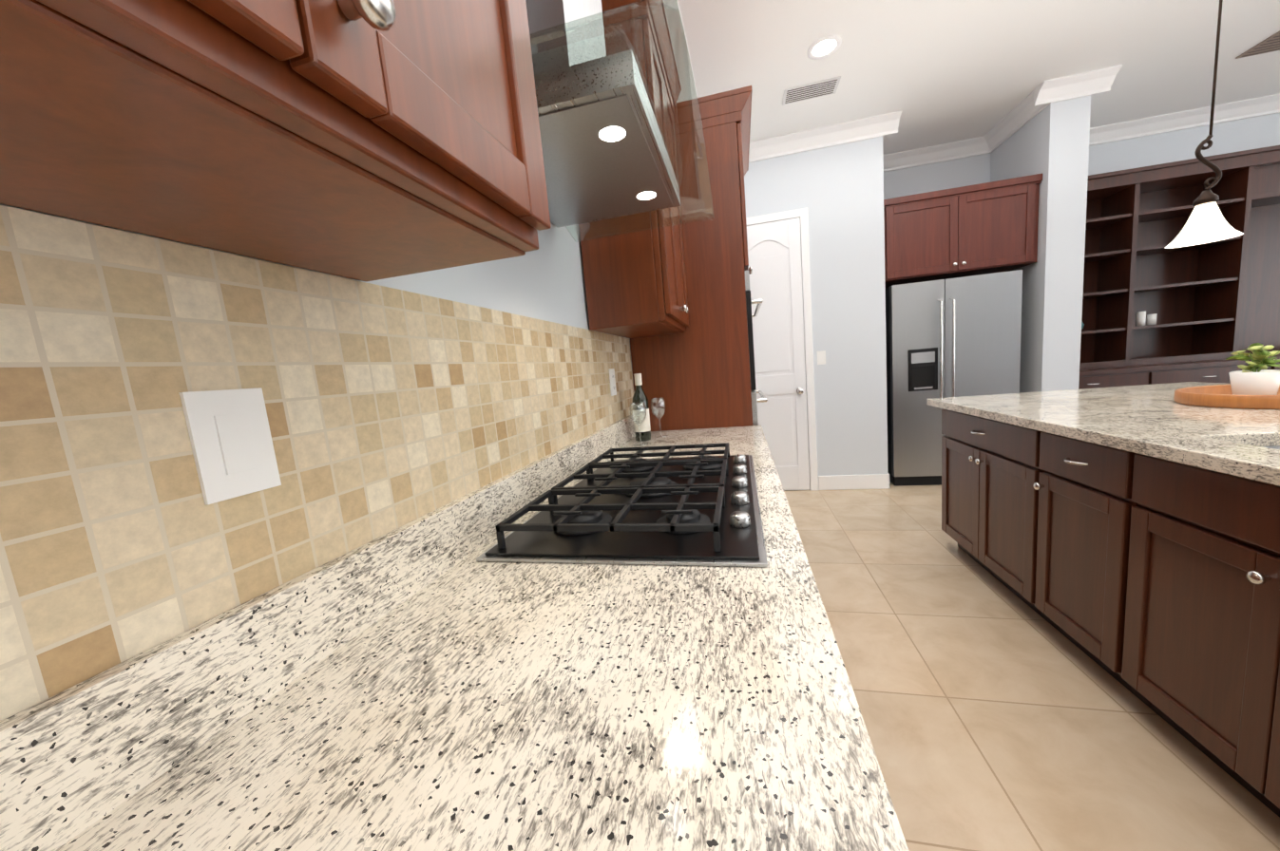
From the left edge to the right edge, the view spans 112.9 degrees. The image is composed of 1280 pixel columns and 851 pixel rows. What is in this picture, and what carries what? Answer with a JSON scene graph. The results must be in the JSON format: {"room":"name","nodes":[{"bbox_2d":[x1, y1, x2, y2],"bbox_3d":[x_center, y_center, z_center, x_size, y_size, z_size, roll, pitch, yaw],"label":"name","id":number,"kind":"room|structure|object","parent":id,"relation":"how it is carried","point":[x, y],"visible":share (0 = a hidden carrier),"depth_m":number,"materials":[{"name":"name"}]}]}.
{"room":"kitchen","nodes":[
{"label":"kitchen","id":0,"kind":"room"},
{"bbox_2d":[0,95,1279,490],"bbox_3d":[4.274,-0.548,-1.012,10.270,3.080,10.400,-3,8,14],"label":"wall","id":1,"kind":"structure","parent":0,"point":[840,192],"depth_m":3.60,"materials":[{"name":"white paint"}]},
{"bbox_2d":[179,387,281,504],"bbox_3d":[-0.457,0.020,0.480,0.008,0.120,0.075,-3,8,14],"label":"wall switch plate","id":2,"kind":"object","parent":1,"relation":"attached to","point":[231,441],"depth_m":0.47,"materials":[{"name":"white plastic"}]},
{"bbox_2d":[0,0,551,282],"bbox_3d":[-0.404,-0.701,0.201,0.323,1.055,0.745,-3,8,14],"label":"upper cabinet","id":3,"kind":"object","parent":1,"relation":"attached to","point":[366,141],"visible":1,"depth_m":0.29,"materials":[{"name":"brown wood"}]},
{"bbox_2d":[0,205,633,722],"bbox_3d":[-0.462,0.068,0.481,0.008,0.525,3.766,-3,8,14],"label":"tile backsplash","id":4,"kind":"structure","parent":1,"relation":"attached to","point":[388,409],"depth_m":0.45,"materials":[{"name":"tile"}]},
{"bbox_2d":[608,368,616,396],"bbox_3d":[-0.121,-0.196,1.916,0.007,0.120,0.075,-3,8,14],"label":"outlet","id":5,"kind":"object","parent":1,"relation":"attached to","point":[612,378],"depth_m":1.90,"materials":[{"name":"white plastic"}]},
{"bbox_2d":[525,0,713,242],"bbox_3d":[-0.154,-1.287,0.981,0.506,1.339,0.915,-3,8,14],"label":"range hood","id":6,"kind":"object","parent":1,"relation":"attached to","point":[605,154],"visible":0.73,"depth_m":0.90,"materials":[{"name":"silver metal"}]},
{"bbox_2d":[578,0,688,338],"bbox_3d":[-0.005,-0.992,1.822,0.367,1.145,0.670,-3,8,14],"label":"upper cabinet","id":7,"kind":"object","parent":1,"relation":"attached to","point":[635,281],"visible":0.5,"depth_m":1.60,"materials":[{"name":"brown wood"}]},
{"bbox_2d":[745,207,818,490],"bbox_3d":[1.204,-0.609,3.856,0.700,2.505,0.084,-3,8,14],"label":"pantry door","id":8,"kind":"structure","parent":1,"relation":"in","point":[778,253],"depth_m":3.84,"materials":[{"name":"white wood"}]},
{"bbox_2d":[816,350,825,364],"bbox_3d":[1.623,-0.606,3.798,0.074,0.120,0.008,-3,8,14],"label":"light switch","id":9,"kind":"object","parent":1,"relation":"attached to","point":[821,355],"depth_m":3.80,"materials":[{"name":"white plastic"}]},
{"bbox_2d":[748,110,901,162],"bbox_3d":[1.193,-2.362,3.585,1.795,0.118,0.105,-3,8,14],"label":"crown molding","id":10,"kind":"structure","parent":1,"relation":"attached to","point":[883,125],"depth_m":3.50,"materials":[{"name":"white wood"}]},
{"bbox_2d":[818,473,890,490],"bbox_3d":[2.679,0.447,3.940,1.992,0.134,0.464,-3,8,14],"label":"baseboard","id":11,"kind":"structure","parent":1,"relation":"attached to","point":[857,482],"depth_m":3.88,"materials":[{"name":"white wood"}]},
{"bbox_2d":[883,135,995,171],"bbox_3d":[2.692,-2.554,4.025,1.140,0.118,0.105,-3,8,14],"label":"crown molding","id":12,"kind":"structure","parent":1,"relation":"attached to","point":[969,147],"depth_m":4.01,"materials":[{"name":"white wood"}]},
{"bbox_2d":[883,173,1042,288],"bbox_3d":[2.695,-1.657,3.821,1.132,0.660,0.748,-3,8,14],"label":"upper cabinet","id":13,"kind":"object","parent":1,"relation":"attached to","point":[991,227],"visible":0.88,"depth_m":3.49,"materials":[{"name":"brown wood"}]},
{"bbox_2d":[980,76,1068,152],"bbox_3d":[3.090,-2.517,3.460,0.105,0.118,0.765,-3,8,14],"label":"crown molding","id":14,"kind":"structure","parent":1,"relation":"attached to","point":[1039,99],"depth_m":3.38,"materials":[{"name":"white wood"}]},
{"bbox_2d":[1060,64,1122,101],"bbox_3d":[3.465,-2.557,3.507,0.105,0.118,1.035,-3,8,14],"label":"crown molding","id":15,"kind":"structure","parent":1,"relation":"attached to","point":[1100,81],"depth_m":3.08,"materials":[{"name":"white wood"}]},
{"bbox_2d":[1088,93,1279,145],"bbox_3d":[6.855,-2.833,3.281,6.820,0.118,0.105,-3,8,14],"label":"crown molding","id":16,"kind":"structure","parent":1,"relation":"attached to","point":[1268,105],"depth_m":3.77,"materials":[{"name":"white wood"}]},
{"bbox_2d":[663,0,1279,154],"bbox_3d":[4.059,-2.125,-1.198,10.420,0.120,10.400,-3,8,14],"label":"ceiling","id":17,"kind":"structure","parent":0,"point":[936,72],"depth_m":2.77,"materials":[{"name":"white paint"}]},
{"bbox_2d":[782,76,840,105],"bbox_3d":[1.191,-2.338,2.969,0.360,0.009,0.180,-3,8,14],"label":"ceiling vent","id":18,"kind":"object","parent":17,"relation":"in","point":[829,86],"depth_m":2.96,"materials":[{"name":"white metal"}]},
{"bbox_2d":[807,35,841,59],"bbox_3d":[1.111,-2.279,2.560,0.189,0.007,0.189,-5,7,5],"label":"recessed light","id":19,"kind":"object","parent":17,"relation":"in","point":[824,47],"visible":1,"depth_m":2.54,"materials":[{"name":"white plastic"}]},
{"bbox_2d":[1165,0,1243,248],"bbox_3d":[2.462,-1.559,1.813,0.216,1.479,0.216,-3,8,14],"label":"pendant light","id":20,"kind":"object","parent":17,"relation":"hanging from","point":[1207,222],"visible":1,"depth_m":1.86,"materials":[{"name":"white glass"}]},
{"bbox_2d":[1235,30,1279,58],"bbox_3d":[4.444,-2.616,2.852,0.460,0.009,0.260,-3,8,14],"label":"ceiling vent","id":21,"kind":"object","parent":17,"relation":"in","point":[1270,44],"depth_m":2.93,"materials":[{"name":"white metal"}]},
{"bbox_2d":[783,483,1279,850],"bbox_3d":[0.998,1.227,0.072,3.500,0.120,10.300,-3,8,14],"label":"floor","id":22,"kind":"structure","parent":0,"point":[997,716],"depth_m":1.42,"materials":[{"name":"tile"}]},
{"bbox_2d":[630,85,752,431],"bbox_3d":[0.391,-0.379,2.616,0.691,2.508,0.857,-3,8,14],"label":"tall cabinet","id":23,"kind":"object","parent":22,"relation":"on","point":[696,374],"visible":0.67,"depth_m":2.14,"materials":[{"name":"brown wood"}]},
{"bbox_2d":[744,270,767,425],"bbox_3d":[0.412,-0.237,2.603,0.663,1.160,0.746,-3,8,14],"label":"wall oven","id":24,"kind":"object","parent":23,"relation":"in","point":[750,315],"visible":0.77,"depth_m":2.16,"materials":[{"name":"black"}]},
{"bbox_2d":[885,269,1022,485],"bbox_3d":[2.772,-0.397,3.959,0.950,1.778,0.780,-3,8,14],"label":"fridge","id":25,"kind":"object","parent":22,"relation":"on","point":[954,337],"visible":0.69,"depth_m":3.62,"materials":[{"name":"grey metal"}]},
{"bbox_2d":[941,409,1021,596],"bbox_3d":[2.167,0.361,2.040,0.897,0.876,0.931,-3,8,14],"label":"base cabinet","id":26,"kind":"object","parent":22,"relation":"on","point":[980,455],"depth_m":2.14,"materials":[{"name":"brown wood"}]},
{"bbox_2d":[1017,426,1279,744],"bbox_3d":[2.031,0.448,1.457,0.897,0.876,0.561,-3,8,14],"label":"base cabinet","id":27,"kind":"object","parent":22,"relation":"on","point":[1153,583],"depth_m":1.24,"materials":[{"name":"brown wood"}]},
{"bbox_2d":[926,382,1279,486],"bbox_3d":[1.977,0.094,0.636,1.295,0.040,3.845,-3,8,14],"label":"countertop","id":28,"kind":"structure","parent":27,"relation":"on","point":[1155,421],"depth_m":1.47,"materials":[{"name":"stone"}]},
{"bbox_2d":[1173,384,1279,409],"bbox_3d":[2.382,-0.114,1.602,0.456,0.050,0.456,-3,8,14],"label":"wood tray","id":29,"kind":"object","parent":28,"relation":"on","point":[1217,396],"visible":0.83,"depth_m":1.59,"materials":[{"name":"orange wood"}]},
{"bbox_2d":[1225,343,1279,395],"bbox_3d":[2.320,-0.204,1.600,0.150,0.214,0.140,-3,8,14],"label":"potted plant","id":30,"kind":"object","parent":29,"relation":"on","point":[1260,379],"visible":0.92,"depth_m":1.58,"materials":[{"name":"green plant"}]},
{"bbox_2d":[1262,445,1279,449],"bbox_3d":[1.743,0.204,0.928,0.404,0.209,0.604,-3,8,14],"label":"sink basin","id":31,"kind":"object","parent":28,"relation":"in","point":[1276,448],"visible":0.06,"depth_m":1.20,"materials":[{"name":"silver metal"}]},
{"bbox_3d":[-0.001,0.712,0.830,0.646,0.877,3.060,-3,8,14],"label":"base cabinet","id":32,"kind":"object","parent":22,"relation":"on","visible":0},
{"bbox_2d":[0,414,909,850],"bbox_3d":[-0.048,0.206,0.752,0.651,0.150,3.085,-3,8,14],"label":"countertop","id":33,"kind":"structure","parent":32,"relation":"on","point":[428,682],"depth_m":0.41,"materials":[{"name":"stone"}]},
{"bbox_2d":[476,442,767,567],"bbox_3d":[0.037,0.151,1.131,0.530,0.065,0.820,-3,8,14],"label":"cooktop","id":34,"kind":"object","parent":33,"relation":"in","point":[702,509],"visible":1,"depth_m":0.87,"materials":[{"name":"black metal"}]},
{"bbox_2d":[630,401,647,446],"bbox_3d":[-0.004,-0.007,1.895,0.074,0.190,0.074,-3,8,14],"label":"wine glass","id":35,"kind":"object","parent":33,"relation":"on","point":[642,407],"visible":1,"depth_m":1.88,"materials":[{"name":"clear glass"}]},
{"bbox_2d":[631,373,650,441],"bbox_3d":[0.003,-0.087,2.006,0.077,0.318,0.077,-3,8,14],"label":"wine bottle","id":36,"kind":"object","parent":33,"relation":"on","point":[639,397],"visible":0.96,"depth_m":1.98,"materials":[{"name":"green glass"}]},
{"bbox_2d":[650,397,668,438],"bbox_3d":[0.095,-0.040,2.075,0.074,0.190,0.074,-3,8,14],"label":"wine glass","id":37,"kind":"object","parent":33,"relation":"on","point":[661,414],"visible":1,"depth_m":2.07,"materials":[{"name":"clear glass"}]},
{"bbox_3d":[6.004,0.932,-1.142,6.820,0.120,10.300,-3,8,14],"label":"floor","id":38,"kind":"structure","parent":0,"visible":0},
{"bbox_2d":[1078,145,1279,389],"bbox_3d":[5.992,-1.032,3.491,4.818,2.578,0.602,-3,8,14],"label":"bookcase","id":39,"kind":"object","parent":38,"relation":"on","point":[1213,305],"visible":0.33,"depth_m":3.82,"materials":[{"name":"brown wood"}]},
{"bbox_2d":[1135,311,1150,326],"bbox_3d":[4.611,-0.982,3.909,0.059,0.130,0.059,-5,7,2],"label":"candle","id":40,"kind":"object","parent":39,"relation":"on","point":[1140,318],"depth_m":3.89,"materials":[{"name":"white wax"}]},
{"bbox_2d":[1149,313,1157,324],"bbox_3d":[4.690,-0.972,3.892,0.059,0.100,0.059,-5,7,2],"label":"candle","id":41,"kind":"object","parent":39,"relation":"on","point":[1153,317],"depth_m":3.87,"materials":[{"name":"white wax"}]}
]}

